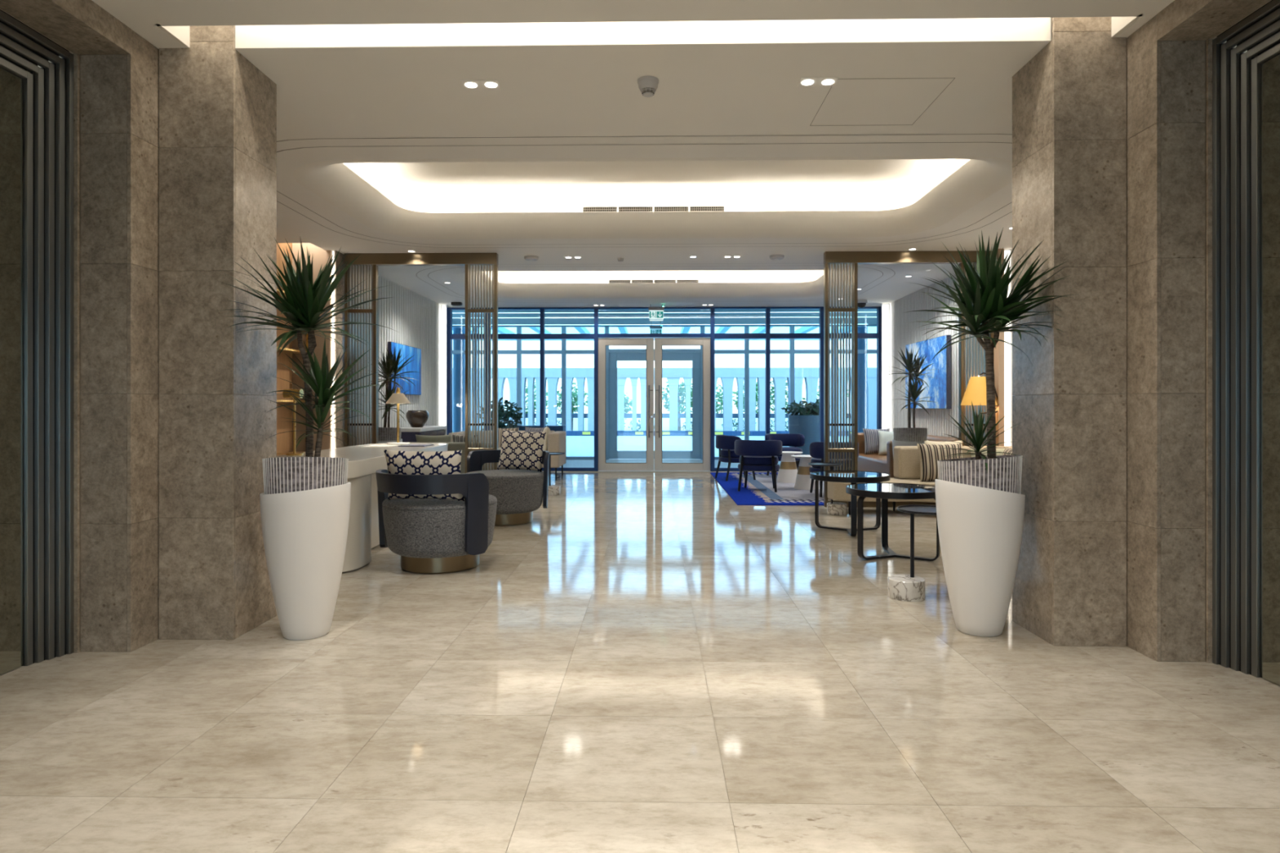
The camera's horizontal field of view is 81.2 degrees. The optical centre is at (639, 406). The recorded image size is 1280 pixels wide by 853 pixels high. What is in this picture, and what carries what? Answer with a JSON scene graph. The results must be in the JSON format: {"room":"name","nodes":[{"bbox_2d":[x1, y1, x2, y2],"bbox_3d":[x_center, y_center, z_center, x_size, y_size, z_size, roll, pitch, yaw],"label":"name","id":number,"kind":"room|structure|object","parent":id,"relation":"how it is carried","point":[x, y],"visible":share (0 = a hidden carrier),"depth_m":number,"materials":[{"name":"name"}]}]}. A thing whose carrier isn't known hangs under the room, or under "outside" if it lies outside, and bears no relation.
{"room":"hotel lobby","nodes":[
{"label":"hotel lobby","id":0,"kind":"room"},
{"bbox_2d":[0,0,159,652],"bbox_3d":[-3.136,-0.310,-2.113,1.290,2.920,11.655,0,0,1],"label":"wall","id":1,"kind":"structure","parent":0,"point":[119,68],"depth_m":3.50,"materials":[{"name":"stone"}]},
{"bbox_2d":[0,8,79,675],"bbox_3d":[-2.795,-0.262,2.419,0.299,2.824,2.218,0,0,1],"label":"elevator door","id":2,"kind":"structure","parent":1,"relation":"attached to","point":[40,107],"depth_m":3.35,"materials":[{"name":"silver metal"}]},
{"bbox_2d":[159,25,276,639],"bbox_3d":[-3.112,-0.590,3.910,2.228,3.480,0.420,0,0,1],"label":"wall pillar","id":3,"kind":"structure","parent":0,"point":[218,109],"depth_m":3.68,"materials":[{"name":"stone"}]},
{"bbox_2d":[276,243,292,453],"bbox_3d":[-4.030,-0.500,6.318,0.100,3.300,4.360,0,0,1],"label":"wall","id":4,"kind":"structure","parent":0,"point":[284,440],"depth_m":8.26,"materials":[{"name":"brown wood"}]},
{"bbox_2d":[276,288,308,455],"bbox_3d":[-3.849,-0.150,7.980,0.200,2.600,0.910,0,0,1],"label":"wall shelf","id":5,"kind":"object","parent":4,"relation":"attached to","point":[285,350],"visible":0.18,"depth_m":8.12,"materials":[{"name":"wood"}]},
{"bbox_2d":[259,481,351,639],"bbox_3d":[-1.685,0.769,3.773,0.420,0.761,0.420,0,0,1],"label":"pot","id":6,"kind":"object","parent":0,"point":[305,526],"depth_m":3.63,"materials":[{"name":"ceramic"}]},
{"bbox_2d":[264,457,346,494],"bbox_3d":[-1.685,0.376,3.773,0.391,0.268,0.391,0,0,1],"label":"rim","id":7,"kind":"object","parent":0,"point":[282,475],"depth_m":3.61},
{"bbox_2d":[292,242,344,451],"bbox_3d":[-3.739,-0.500,8.570,0.598,3.300,0.245,0,0,1],"label":"wall","id":8,"kind":"structure","parent":0,"point":[321,256],"depth_m":8.46,"materials":[{"name":"paint"}]},
{"bbox_2d":[368,427,400,440],"bbox_3d":[-3.183,0.382,9.312,0.391,0.256,0.391,0,0,1],"label":"pot","id":9,"kind":"object","parent":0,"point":[384,433],"depth_m":9.15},
{"bbox_2d":[368,438,402,444],"bbox_3d":[-3.183,0.775,9.312,0.420,0.749,0.420,0,0,1],"label":"pot","id":10,"kind":"object","parent":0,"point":[380,440],"depth_m":9.14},
{"bbox_2d":[343,266,440,445],"bbox_3d":[-3.736,-0.310,11.008,0.510,2.920,4.630,0,0,1],"label":"wall","id":11,"kind":"structure","parent":0,"point":[416,318],"depth_m":11.29,"materials":[{"name":"paint"}]},
{"bbox_2d":[387,341,421,395],"bbox_3d":[-3.453,-0.540,10.998,0.050,0.720,1.320,0,0,1],"label":"painting","id":12,"kind":"object","parent":11,"relation":"attached to","point":[415,365],"visible":0.79,"depth_m":11.06,"materials":[{"name":"blue fabric"}]},
{"bbox_2d":[440,304,446,426],"bbox_3d":[-3.404,-0.310,12.941,0.100,2.920,0.052,0,0,1],"label":"trim","id":13,"kind":"structure","parent":11,"relation":"attached to","point":[443,307],"depth_m":12.93,"materials":[{"name":"white"}]},
{"bbox_2d":[446,306,598,471],"bbox_3d":[-2.099,-0.310,13.372,2.705,2.920,0.120,0,0,1],"label":"window","id":14,"kind":"structure","parent":11,"relation":"in","point":[542,336],"depth_m":13.31,"materials":[{"name":"blue metal"}]},
{"bbox_2d":[598,337,653,470],"bbox_3d":[-0.250,-0.043,13.298,0.994,2.365,0.119,0,0,1],"label":"door","id":15,"kind":"structure","parent":14,"relation":"attached to","point":[602,342],"depth_m":13.30,"materials":[{"name":"beige metal"}]},
{"bbox_2d":[598,306,710,337],"bbox_3d":[0.254,-1.502,13.328,2.000,0.535,0.110,0,0,1],"label":"window","id":16,"kind":"structure","parent":14,"relation":"attached to","point":[676,335],"depth_m":13.28,"materials":[{"name":"glass"}]},
{"bbox_2d":[91,0,1174,325],"bbox_3d":[0.079,-2.169,4.124,10.400,0.802,24.450,0,0,1],"label":"ceiling","id":17,"kind":"structure","parent":0,"point":[387,149],"depth_m":4.89,"materials":[{"name":"paint"}]},
{"bbox_2d":[460,80,501,88],"bbox_3d":[-0.872,-1.766,4.097,0.200,0.007,0.110,0,0,1],"label":"recessed light","id":18,"kind":"object","parent":17,"relation":"in","point":[468,84],"visible":1,"depth_m":4.09,"materials":[{"name":"paint"}]},
{"bbox_2d":[637,75,658,97],"bbox_3d":[0.044,-1.728,4.050,0.116,0.084,0.116,0,0,1],"label":"smoke detector","id":19,"kind":"object","parent":17,"relation":"attached to","point":[647,85],"visible":1,"depth_m":4.01,"materials":[{"name":"grey"}]},
{"bbox_2d":[640,87,655,96],"bbox_3d":[0.044,-1.704,4.050,0.084,0.026,0.080,0,0,1],"label":"vent","id":20,"kind":"object","parent":19,"relation":"attached to","point":[646,91],"depth_m":4.03,"materials":[{"name":"grey"}]},
{"bbox_2d":[582,205,724,212],"bbox_3d":[0.136,-1.995,7.542,1.425,0.050,0.012,0,0,1],"label":"ceiling vent","id":21,"kind":"object","parent":17,"relation":"in","point":[585,209],"visible":1,"depth_m":7.54,"materials":[{"name":"white"}]},
{"bbox_2d":[608,279,698,283],"bbox_3d":[0.219,-1.995,11.891,1.425,0.050,0.012,0,0,1],"label":"ceiling vent","id":22,"kind":"object","parent":17,"relation":"in","point":[691,280],"visible":1,"depth_m":11.89,"materials":[{"name":"white"}]},
{"bbox_2d":[648,304,664,320],"bbox_3d":[0.282,-1.625,12.892,0.270,0.290,0.070,0,0,1],"label":"exit sign","id":23,"kind":"object","parent":17,"relation":"hanging from","point":[655,313],"visible":1,"depth_m":12.88,"materials":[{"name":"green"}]},
{"bbox_2d":[452,323,870,324],"bbox_3d":[0.304,-1.762,15.997,9.200,0.016,0.060,0,0,1],"label":"recessed light","id":24,"kind":"object","parent":17,"relation":"in","point":[738,323],"visible":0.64,"depth_m":15.96,"materials":[{"name":"white"}]},
{"bbox_2d":[645,324,819,324],"bbox_3d":[0.304,-1.756,15.997,9.100,0.004,0.036,0,0,1],"label":"diffuser","id":25,"kind":"object","parent":24,"relation":"attached to","point":[646,324],"depth_m":15.95,"materials":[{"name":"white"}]},
{"bbox_2d":[452,311,876,313],"bbox_3d":[0.265,-1.762,13.947,9.200,0.016,0.060,0,0,1],"label":"recessed light","id":26,"kind":"object","parent":17,"relation":"in","point":[750,311],"visible":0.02,"depth_m":13.91,"materials":[{"name":"white"}]},
{"bbox_2d":[452,311,876,313],"bbox_3d":[0.265,-1.756,13.947,9.100,0.004,0.036,0,0,1],"label":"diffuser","id":27,"kind":"object","parent":26,"relation":"attached to","point":[452,312],"depth_m":13.93,"materials":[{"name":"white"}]},
{"bbox_2d":[452,315,876,318],"bbox_3d":[0.280,-1.762,14.717,9.200,0.016,0.060,0,0,1],"label":"recessed light","id":28,"kind":"object","parent":17,"relation":"in","point":[790,316],"visible":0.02,"depth_m":14.69,"materials":[{"name":"white"}]},
{"bbox_2d":[452,316,876,318],"bbox_3d":[0.280,-1.756,14.717,9.100,0.004,0.036,0,0,1],"label":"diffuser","id":29,"kind":"object","parent":28,"relation":"attached to","point":[452,317],"depth_m":14.70,"materials":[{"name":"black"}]},
{"bbox_2d":[797,76,838,86],"bbox_3d":[0.968,-1.766,4.062,0.200,0.007,0.110,0,0,1],"label":"recessed light","id":30,"kind":"object","parent":17,"relation":"in","point":[804,81],"visible":1,"depth_m":4.05,"materials":[{"name":"paint"}]},
{"bbox_2d":[0,458,1279,852],"bbox_3d":[0.079,1.210,4.124,10.400,0.120,24.450,0,0,1],"label":"floor","id":31,"kind":"structure","parent":0,"point":[648,662],"depth_m":2.74,"materials":[{"name":"tile"}]},
{"bbox_2d":[219,235,398,639],"bbox_3d":[-1.643,0.165,3.748,0.780,1.970,0.733,0,0,21],"label":"dracaena","id":32,"kind":"object","parent":31,"relation":"on","point":[305,501],"visible":1,"depth_m":3.65,"materials":[{"name":"white"}]},
{"bbox_2d":[276,443,448,573],"bbox_3d":[-2.350,0.762,6.336,0.820,0.775,2.680,0,0,1],"label":"reception desk","id":33,"kind":"object","parent":31,"relation":"on","point":[363,536],"visible":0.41,"depth_m":5.39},
{"bbox_2d":[282,389,303,455],"bbox_3d":[-2.678,0.120,5.772,0.135,0.511,0.120,0,0,1],"label":"desk lamp","id":34,"kind":"object","parent":33,"relation":"on","point":[285,396],"visible":0.92,"depth_m":5.76,"materials":[{"name":"gold metal"}]},
{"bbox_2d":[386,387,410,444],"bbox_3d":[-2.418,0.091,7.467,0.240,0.568,0.240,0,0,1],"label":"table lamp","id":35,"kind":"object","parent":33,"relation":"on","point":[397,397],"visible":0.99,"depth_m":7.42,"materials":[{"name":"gold"}]},
{"bbox_2d":[362,345,420,444],"bbox_3d":[-3.107,0.192,9.300,0.745,1.916,0.743,0,0,1],"label":"dracaena","id":36,"kind":"object","parent":31,"relation":"on","point":[385,435],"visible":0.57,"depth_m":9.26,"materials":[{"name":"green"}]},
{"bbox_2d":[343,253,497,473],"bbox_3d":[-2.531,-0.310,8.645,1.770,2.920,0.090,0,0,1],"label":"screen","id":37,"kind":"object","parent":31,"relation":"on","point":[373,260],"visible":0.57,"depth_m":8.62,"materials":[{"name":"brown metal"}]},
{"bbox_2d":[400,426,446,442],"bbox_3d":[-3.236,0.725,11.014,0.410,0.850,1.320,0,0,1],"label":"console","id":38,"kind":"object","parent":31,"relation":"on","point":[408,433],"visible":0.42,"depth_m":10.41,"materials":[{"name":"white"}]},
{"bbox_2d":[405,410,428,427],"bbox_3d":[-3.216,0.177,10.783,0.320,0.245,0.320,0,0,1],"label":"vase","id":39,"kind":"object","parent":38,"relation":"on","point":[416,419],"visible":1,"depth_m":10.67,"materials":[{"name":"brown ceramic"}]},
{"bbox_2d":[375,469,497,573],"bbox_3d":[-1.446,0.802,5.368,0.867,0.695,0.844,0,0,21],"label":"swivel chair","id":40,"kind":"object","parent":31,"relation":"on","point":[429,535],"visible":0.89,"depth_m":5.06,"materials":[{"name":"grey fabric"}]},
{"bbox_2d":[383,449,464,501],"bbox_3d":[-1.481,0.473,5.128,0.560,0.354,0.172,0,0,7],"label":"cushion","id":41,"kind":"object","parent":40,"relation":"on","point":[398,462],"visible":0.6,"depth_m":5.06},
{"bbox_2d":[382,494,497,510],"bbox_3d":[-1.438,0.671,5.388,0.800,0.047,0.800,0,0,21],"label":"seat cushion","id":42,"kind":"object","parent":40,"relation":"on","point":[473,504],"depth_m":5.08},
{"bbox_2d":[409,442,501,474],"bbox_3d":[-2.274,0.790,9.295,1.120,0.720,0.900,0,0,1],"label":"sofa","id":43,"kind":"object","parent":31,"relation":"on","point":[451,446],"visible":0.03,"depth_m":8.84,"materials":[{"name":"fabric"}]},
{"bbox_2d":[415,434,451,442],"bbox_3d":[-2.526,0.536,9.171,0.440,0.388,0.172,0,0,1],"label":"cushion","id":44,"kind":"object","parent":43,"relation":"on","point":[420,438],"visible":0.21,"depth_m":9.10,"materials":[{"name":"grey fabric"}]},
{"bbox_2d":[476,396,523,430],"bbox_3d":[-2.738,0.478,14.670,0.929,1.344,0.822,0,0,1],"label":"planter","id":45,"kind":"object","parent":31,"relation":"on","point":[501,412],"visible":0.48,"depth_m":14.59,"materials":[{"name":"plant"}]},
{"bbox_2d":[448,430,565,480],"bbox_3d":[-2.107,0.775,12.032,1.730,0.750,0.920,0,0,1],"label":"sofa","id":46,"kind":"object","parent":31,"relation":"on","point":[556,440],"visible":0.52,"depth_m":11.60,"materials":[{"name":"fabric"}]},
{"bbox_2d":[497,427,518,448],"bbox_3d":[-2.189,0.536,12.152,0.420,0.388,0.172,0,0,1],"label":"cushion","id":47,"kind":"object","parent":46,"relation":"on","point":[500,430],"visible":0.2,"depth_m":12.12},
{"bbox_2d":[466,449,549,526],"bbox_3d":[-1.344,0.802,7.468,0.867,0.695,0.844,0,0,13],"label":"swivel chair","id":48,"kind":"object","parent":31,"relation":"on","point":[518,493],"visible":0.62,"depth_m":7.21,"materials":[{"name":"grey fabric"}]},
{"bbox_2d":[466,469,543,479],"bbox_3d":[-1.349,0.671,7.447,0.800,0.047,0.800,0,0,13],"label":"seat cushion","id":49,"kind":"object","parent":48,"relation":"on","point":[496,474],"depth_m":7.26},
{"bbox_2d":[497,429,546,471],"bbox_3d":[-1.201,0.446,7.581,0.485,0.420,0.201,0,0,9],"label":"cushion","id":50,"kind":"object","parent":48,"relation":"on","point":[519,450],"visible":1,"depth_m":7.52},
{"bbox_2d":[452,324,608,459],"bbox_3d":[-2.645,-0.310,16.313,3.940,2.920,0.120,0,0,1],"label":"window","id":51,"kind":"structure","parent":31,"relation":"on","point":[518,352],"depth_m":16.25,"materials":[{"name":"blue metal"}]},
{"bbox_2d":[508,425,565,431],"bbox_3d":[-2.225,0.770,15.245,1.370,0.760,0.440,0,0,1],"label":"bench","id":52,"kind":"object","parent":31,"relation":"on","point":[555,428],"visible":0.23,"depth_m":15.02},
{"bbox_2d":[547,452,565,495],"bbox_3d":[-1.161,0.882,9.844,0.356,0.535,0.413,0,0,-9],"label":"side table","id":53,"kind":"object","parent":31,"relation":"on","point":[553,490],"visible":0.75,"depth_m":9.71,"materials":[{"name":"white stone"}]},
{"bbox_2d":[710,472,831,505],"bbox_3d":[2.151,1.144,10.781,1.950,0.012,4.200,0,0,1],"label":"rug","id":54,"kind":"object","parent":31,"relation":"on","point":[759,491],"visible":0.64,"depth_m":9.97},
{"bbox_2d":[715,434,755,480],"bbox_3d":[1.499,0.794,11.717,0.620,0.694,0.643,0,0,-14],"label":"armchair","id":55,"kind":"object","parent":54,"relation":"on","point":[726,443],"visible":0.69,"depth_m":11.49,"materials":[{"name":"fabric"}]},
{"bbox_2d":[720,448,740,457],"bbox_3d":[1.523,0.722,11.723,0.536,0.137,0.536,0,0,-14],"label":"seat cushion","id":56,"kind":"object","parent":55,"relation":"on","point":[724,453],"depth_m":11.51,"materials":[{"name":"blue fabric"}]},
{"bbox_2d":[734,440,782,492],"bbox_3d":[1.619,0.794,10.197,0.643,0.694,0.620,0,0,13],"label":"armchair","id":57,"kind":"object","parent":54,"relation":"on","point":[757,455],"visible":1,"depth_m":9.96,"materials":[{"name":"fabric"}]},
{"bbox_2d":[738,455,778,466],"bbox_3d":[1.625,0.722,10.221,0.536,0.137,0.536,0,0,13],"label":"seat cushion","id":58,"kind":"object","parent":57,"relation":"on","point":[744,460],"depth_m":9.99,"materials":[{"name":"blue fabric"}]},
{"bbox_2d":[764,433,804,475],"bbox_3d":[2.350,0.794,12.082,0.643,0.694,0.620,0,0,1],"label":"armchair","id":59,"kind":"object","parent":54,"relation":"on","point":[788,440],"visible":0.44,"depth_m":12.22,"materials":[{"name":"fabric"}]},
{"bbox_2d":[776,446,802,456],"bbox_3d":[2.350,0.722,12.057,0.536,0.137,0.536,0,0,1],"label":"seat cushion","id":60,"kind":"object","parent":59,"relation":"on","point":[784,448],"depth_m":11.85,"materials":[{"name":"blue fabric"}]},
{"bbox_2d":[776,451,802,483],"bbox_3d":[2.235,0.911,11.259,0.430,0.452,0.430,0,0,1],"label":"pedestal table","id":61,"kind":"object","parent":54,"relation":"on","point":[788,471],"visible":0.9,"depth_m":11.15,"materials":[{"name":"white"}]},
{"bbox_2d":[791,454,819,489],"bbox_3d":[2.318,0.911,10.378,0.430,0.452,0.430,0,0,1],"label":"pedestal table","id":62,"kind":"object","parent":54,"relation":"on","point":[802,482],"visible":0.73,"depth_m":10.27,"materials":[{"name":"white"}]},
{"bbox_2d":[808,441,858,497],"bbox_3d":[2.487,0.794,9.650,0.643,0.694,0.620,0,0,-7],"label":"armchair","id":63,"kind":"object","parent":54,"relation":"on","point":[816,448],"visible":0.31,"depth_m":9.44,"materials":[{"name":"fabric"}]},
{"bbox_2d":[810,457,851,469],"bbox_3d":[2.485,0.722,9.675,0.536,0.137,0.536,0,0,-7],"label":"seat cushion","id":64,"kind":"object","parent":63,"relation":"on","point":[814,460],"depth_m":9.49,"materials":[{"name":"blue fabric"}]},
{"bbox_2d":[700,324,876,459],"bbox_3d":[3.274,-0.310,16.201,3.920,2.920,0.120,0,0,1],"label":"window","id":65,"kind":"structure","parent":31,"relation":"on","point":[791,351],"depth_m":16.16,"materials":[{"name":"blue metal"}]},
{"bbox_2d":[608,352,700,458],"bbox_3d":[0.319,-0.018,16.251,1.990,2.315,0.052,0,0,1],"label":"door","id":66,"kind":"structure","parent":65,"relation":"attached to","point":[614,357],"depth_m":16.23,"materials":[{"name":"grey metal"}]},
{"bbox_2d":[608,324,700,352],"bbox_3d":[0.319,-1.475,16.257,1.990,0.590,0.110,0,0,1],"label":"window","id":67,"kind":"structure","parent":65,"relation":"attached to","point":[688,350],"depth_m":16.21,"materials":[{"name":"glass"}]},
{"bbox_2d":[781,399,819,454],"bbox_3d":[3.317,0.495,14.851,0.992,1.310,0.832,0,0,1],"label":"planter","id":68,"kind":"object","parent":31,"relation":"on","point":[806,424],"visible":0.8,"depth_m":14.55,"materials":[{"name":"stone"}]},
{"bbox_2d":[808,462,847,515],"bbox_3d":[2.021,0.882,8.044,0.413,0.535,0.356,0,0,31],"label":"side table","id":69,"kind":"object","parent":31,"relation":"on","point":[833,508],"visible":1,"depth_m":7.92,"materials":[{"name":"white stone"}]},
{"bbox_2d":[809,470,889,536],"bbox_3d":[1.931,0.881,6.885,0.710,0.527,0.710,0,0,9],"label":"coffee table","id":70,"kind":"object","parent":31,"relation":"on","point":[851,477],"visible":0.99,"depth_m":6.74,"materials":[{"name":"black metal"}]},
{"bbox_2d":[845,482,940,560],"bbox_3d":[1.944,0.881,5.714,0.710,0.527,0.710,0,0,6],"label":"coffee table","id":71,"kind":"object","parent":31,"relation":"on","point":[883,491],"visible":0.88,"depth_m":5.59,"materials":[{"name":"black metal"}]},
{"bbox_2d":[850,432,958,477],"bbox_3d":[3.700,0.775,10.482,1.000,0.750,2.000,0,0,1],"label":"leather sofa","id":72,"kind":"object","parent":31,"relation":"on","point":[884,464],"visible":0.14,"depth_m":10.23,"materials":[{"name":"leather"}]},
{"bbox_2d":[862,428,889,454],"bbox_3d":[3.532,0.518,11.120,0.400,0.384,0.179,0,0,1],"label":"cushion","id":73,"kind":"object","parent":72,"relation":"on","point":[871,436],"visible":0.58,"depth_m":11.07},
{"bbox_2d":[878,431,893,455],"bbox_3d":[3.686,0.531,10.894,0.402,0.357,0.191,0,0,18],"label":"cushion","id":74,"kind":"object","parent":72,"relation":"on","point":[884,436],"visible":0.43,"depth_m":10.88,"materials":[{"name":"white fabric"}]},
{"bbox_2d":[823,250,993,507],"bbox_3d":[3.068,-0.310,8.538,1.910,2.920,0.090,0,0,1],"label":"screen","id":75,"kind":"object","parent":31,"relation":"on","point":[853,258],"visible":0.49,"depth_m":8.53,"materials":[{"name":"brown metal"}]},
{"bbox_2d":[888,504,936,601],"bbox_3d":[1.707,0.882,4.498,0.413,0.535,0.356,0,0,1],"label":"side table","id":76,"kind":"object","parent":31,"relation":"on","point":[904,588],"visible":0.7,"depth_m":4.45,"materials":[{"name":"white stone"}]},
{"bbox_2d":[885,344,939,458],"bbox_3d":[3.353,0.196,9.182,0.668,1.909,0.663,0,0,16],"label":"dracaena","id":77,"kind":"object","parent":31,"relation":"on","point":[908,436],"visible":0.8,"depth_m":9.13,"materials":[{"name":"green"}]},
{"bbox_2d":[892,439,928,458],"bbox_3d":[3.325,0.775,9.188,0.420,0.749,0.420,0,0,1],"label":"pot","id":78,"kind":"object","parent":77,"relation":"on","point":[895,442],"depth_m":9.03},
{"bbox_2d":[827,445,1012,515],"bbox_3d":[3.057,0.794,6.933,2.110,0.712,2.780,0,0,1],"label":"sofa","id":79,"kind":"object","parent":31,"relation":"on","point":[907,468],"visible":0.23,"depth_m":8.10,"materials":[{"name":"beige fabric"}]},
{"bbox_2d":[916,443,961,481],"bbox_3d":[3.175,0.590,7.876,0.462,0.399,0.208,0,0,6],"label":"cushion","id":80,"kind":"object","parent":79,"relation":"on","point":[929,459],"visible":0.7,"depth_m":7.83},
{"bbox_2d":[924,440,962,457],"bbox_3d":[3.269,0.570,8.008,0.440,0.416,0.143,0,0,-6],"label":"cushion","id":81,"kind":"object","parent":79,"relation":"on","point":[931,442],"visible":0.09,"depth_m":8.01,"materials":[{"name":"beige fabric"}]},
{"bbox_2d":[960,372,997,417],"bbox_3d":[3.811,0.383,8.399,0.379,1.534,0.379,0,0,42],"label":"floor lamp","id":82,"kind":"object","parent":31,"relation":"on","point":[975,391],"visible":0.57,"depth_m":8.30,"materials":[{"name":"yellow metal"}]},
{"bbox_2d":[905,228,1075,636],"bbox_3d":[1.686,0.135,3.813,0.699,2.030,0.814,0,0,1],"label":"dracaena","id":83,"kind":"object","parent":31,"relation":"on","point":[980,502],"visible":1,"depth_m":3.70,"materials":[{"name":"white"}]},
{"bbox_2d":[934,479,1025,636],"bbox_3d":[1.738,0.762,3.828,0.420,0.776,0.420,0,0,1],"label":"pot","id":84,"kind":"object","parent":83,"relation":"on","point":[980,522],"depth_m":3.68,"materials":[{"name":"ceramic"}]},
{"bbox_2d":[938,454,1021,493],"bbox_3d":[1.738,0.377,3.828,0.391,0.266,0.391,0,0,1],"label":"pot","id":85,"kind":"object","parent":83,"relation":"on","point":[970,475],"depth_m":3.66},
{"bbox_2d":[893,427,926,441],"bbox_3d":[3.325,0.382,9.188,0.391,0.256,0.391,0,0,1],"label":"pot","id":86,"kind":"object","parent":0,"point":[900,434],"depth_m":9.02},
{"bbox_2d":[889,274,986,446],"bbox_3d":[4.314,-0.310,8.565,0.260,2.920,9.210,0,0,1],"label":"wall","id":87,"kind":"structure","parent":0,"point":[902,333],"depth_m":11.24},
{"bbox_2d":[710,306,881,471],"bbox_3d":[2.772,-0.310,13.280,3.033,2.920,0.120,0,0,1],"label":"window","id":88,"kind":"structure","parent":87,"relation":"in","point":[766,335],"depth_m":13.24,"materials":[{"name":"blue metal"}]},
{"bbox_2d":[654,337,710,471],"bbox_3d":[0.756,-0.043,13.279,0.994,2.365,0.119,0,0,1],"label":"door","id":89,"kind":"structure","parent":88,"relation":"attached to","point":[659,342],"depth_m":13.29,"materials":[{"name":"beige metal"}]},
{"bbox_2d":[881,302,889,429],"bbox_3d":[4.209,-0.310,12.796,0.130,2.920,0.052,0,0,1],"label":"trim","id":90,"kind":"structure","parent":87,"relation":"attached to","point":[885,306],"depth_m":12.78,"materials":[{"name":"white"}]},
{"bbox_2d":[905,334,951,408],"bbox_3d":[4.192,-0.470,10.922,0.066,1.000,1.640,0,0,1],"label":"painting","id":91,"kind":"object","parent":87,"relation":"attached to","point":[938,390],"visible":0.75,"depth_m":10.54,"materials":[{"name":"blue fabric"}]},
{"bbox_2d":[993,248,1004,446],"bbox_3d":[4.052,-0.310,8.454,0.060,2.920,0.180,0,0,1],"label":"trim","id":92,"kind":"structure","parent":87,"relation":"attached to","point":[998,353],"depth_m":8.36,"materials":[{"name":"paint"}]},
{"bbox_2d":[1004,248,1013,446],"bbox_3d":[4.137,-0.310,8.459,0.110,2.920,0.168,0,0,1],"label":"trim","id":93,"kind":"structure","parent":87,"relation":"attached to","point":[1008,395],"depth_m":8.38,"materials":[{"name":"white"}]},
{"bbox_2d":[1012,17,1126,646],"bbox_3d":[3.181,-0.590,3.770,2.382,3.480,0.420,0,0,1],"label":"wall pillar","id":94,"kind":"structure","parent":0,"point":[1069,100],"depth_m":3.58,"materials":[{"name":"stone"}]},
{"bbox_2d":[1126,0,1271,662],"bbox_3d":[2.857,-0.310,-2.237,1.266,2.920,11.635,0,0,1],"label":"wall","id":95,"kind":"structure","parent":0,"point":[1166,56],"depth_m":3.37,"materials":[{"name":"stone"}]},
{"bbox_2d":[1205,0,1279,685],"bbox_3d":[2.669,-0.262,2.295,0.283,2.824,2.178,0,0,1],"label":"elevator door","id":96,"kind":"structure","parent":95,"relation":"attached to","point":[1242,89],"depth_m":3.22,"materials":[{"name":"silver metal"}]},
{"label":"outside","id":97,"kind":"structure","parent":0,"visible":0},
{"bbox_2d":[505,417,848,459],"bbox_3d":[1.012,1.255,53.165,120.000,0.190,73.650,0,0,1],"label":"floor","id":98,"kind":"structure","parent":97,"point":[576,446],"depth_m":25.63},
{"bbox_2d":[453,327,464,432],"bbox_3d":[-4.081,-0.650,16.831,0.340,3.600,0.340,0,0,1],"label":"column","id":99,"kind":"structure","parent":98,"relation":"on","point":[458,344],"depth_m":16.72,"materials":[{"name":"teal"}]},
{"bbox_2d":[525,382,547,425],"bbox_3d":[-5.500,-0.063,38.099,1.992,2.453,1.918,0,0,39],"label":"tree","id":100,"kind":"object","parent":98,"relation":"on","point":[526,388],"visible":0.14,"depth_m":37.91,"materials":[{"name":"green plant"}]},
{"bbox_2d":[556,381,587,431],"bbox_3d":[-3.204,-0.028,35.059,1.727,2.383,1.739,0,0,3],"label":"tree","id":101,"kind":"object","parent":98,"relation":"on","point":[575,393],"visible":0.43,"depth_m":34.91,"materials":[{"name":"green plant"}]},
{"bbox_2d":[452,431,851,435],"bbox_3d":[0.565,1.065,29.689,38.000,0.190,0.212,0,0,1],"label":"kerb","id":102,"kind":"object","parent":98,"relation":"on","point":[568,433],"visible":0.18,"depth_m":29.57,"materials":[{"name":"yellow"}]},
{"bbox_2d":[452,367,876,431],"bbox_3d":[0.595,-0.230,31.274,38.000,2.760,0.560,0,0,1],"label":"fence","id":103,"kind":"object","parent":98,"relation":"on","point":[811,375],"visible":0.32,"depth_m":31.01,"materials":[{"name":"concrete"}]},
{"bbox_2d":[662,380,692,431],"bbox_3d":[1.885,-0.088,35.939,1.807,2.504,1.950,0,0,-34],"label":"tree","id":104,"kind":"object","parent":98,"relation":"on","point":[681,389],"visible":0.49,"depth_m":35.80,"materials":[{"name":"green plant"}]},
{"bbox_2d":[715,382,733,413],"bbox_3d":[3.598,-0.078,36.963,2.009,2.484,1.887,0,0,-8],"label":"tree","id":105,"kind":"object","parent":98,"relation":"on","point":[718,394],"visible":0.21,"depth_m":36.70,"materials":[{"name":"green plant"}]},
{"bbox_2d":[732,382,773,413],"bbox_3d":[5.275,-0.085,34.956,2.000,2.497,2.036,0,0,-29],"label":"tree","id":106,"kind":"object","parent":98,"relation":"on","point":[757,390],"visible":0.15,"depth_m":34.71,"materials":[{"name":"green plant"}]},
{"bbox_2d":[769,378,805,413],"bbox_3d":[6.969,-0.170,36.855,2.144,2.667,2.178,0,0,-30],"label":"tree","id":107,"kind":"object","parent":98,"relation":"on","point":[772,388],"visible":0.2,"depth_m":36.81,"materials":[{"name":"green plant"}]},
{"bbox_2d":[857,326,867,432],"bbox_3d":[4.938,-0.650,16.659,0.340,3.600,0.340,0,0,1],"label":"column","id":108,"kind":"structure","parent":98,"relation":"on","point":[862,343],"depth_m":16.54,"materials":[{"name":"teal"}]},
{"bbox_2d":[452,326,851,341],"bbox_3d":[0.391,-2.250,20.561,12.400,0.800,8.370,0,0,1],"label":"canopy","id":109,"kind":"object","parent":108,"relation":"on","point":[685,329],"visible":0.08,"depth_m":22.93,"materials":[{"name":"grey metal"}]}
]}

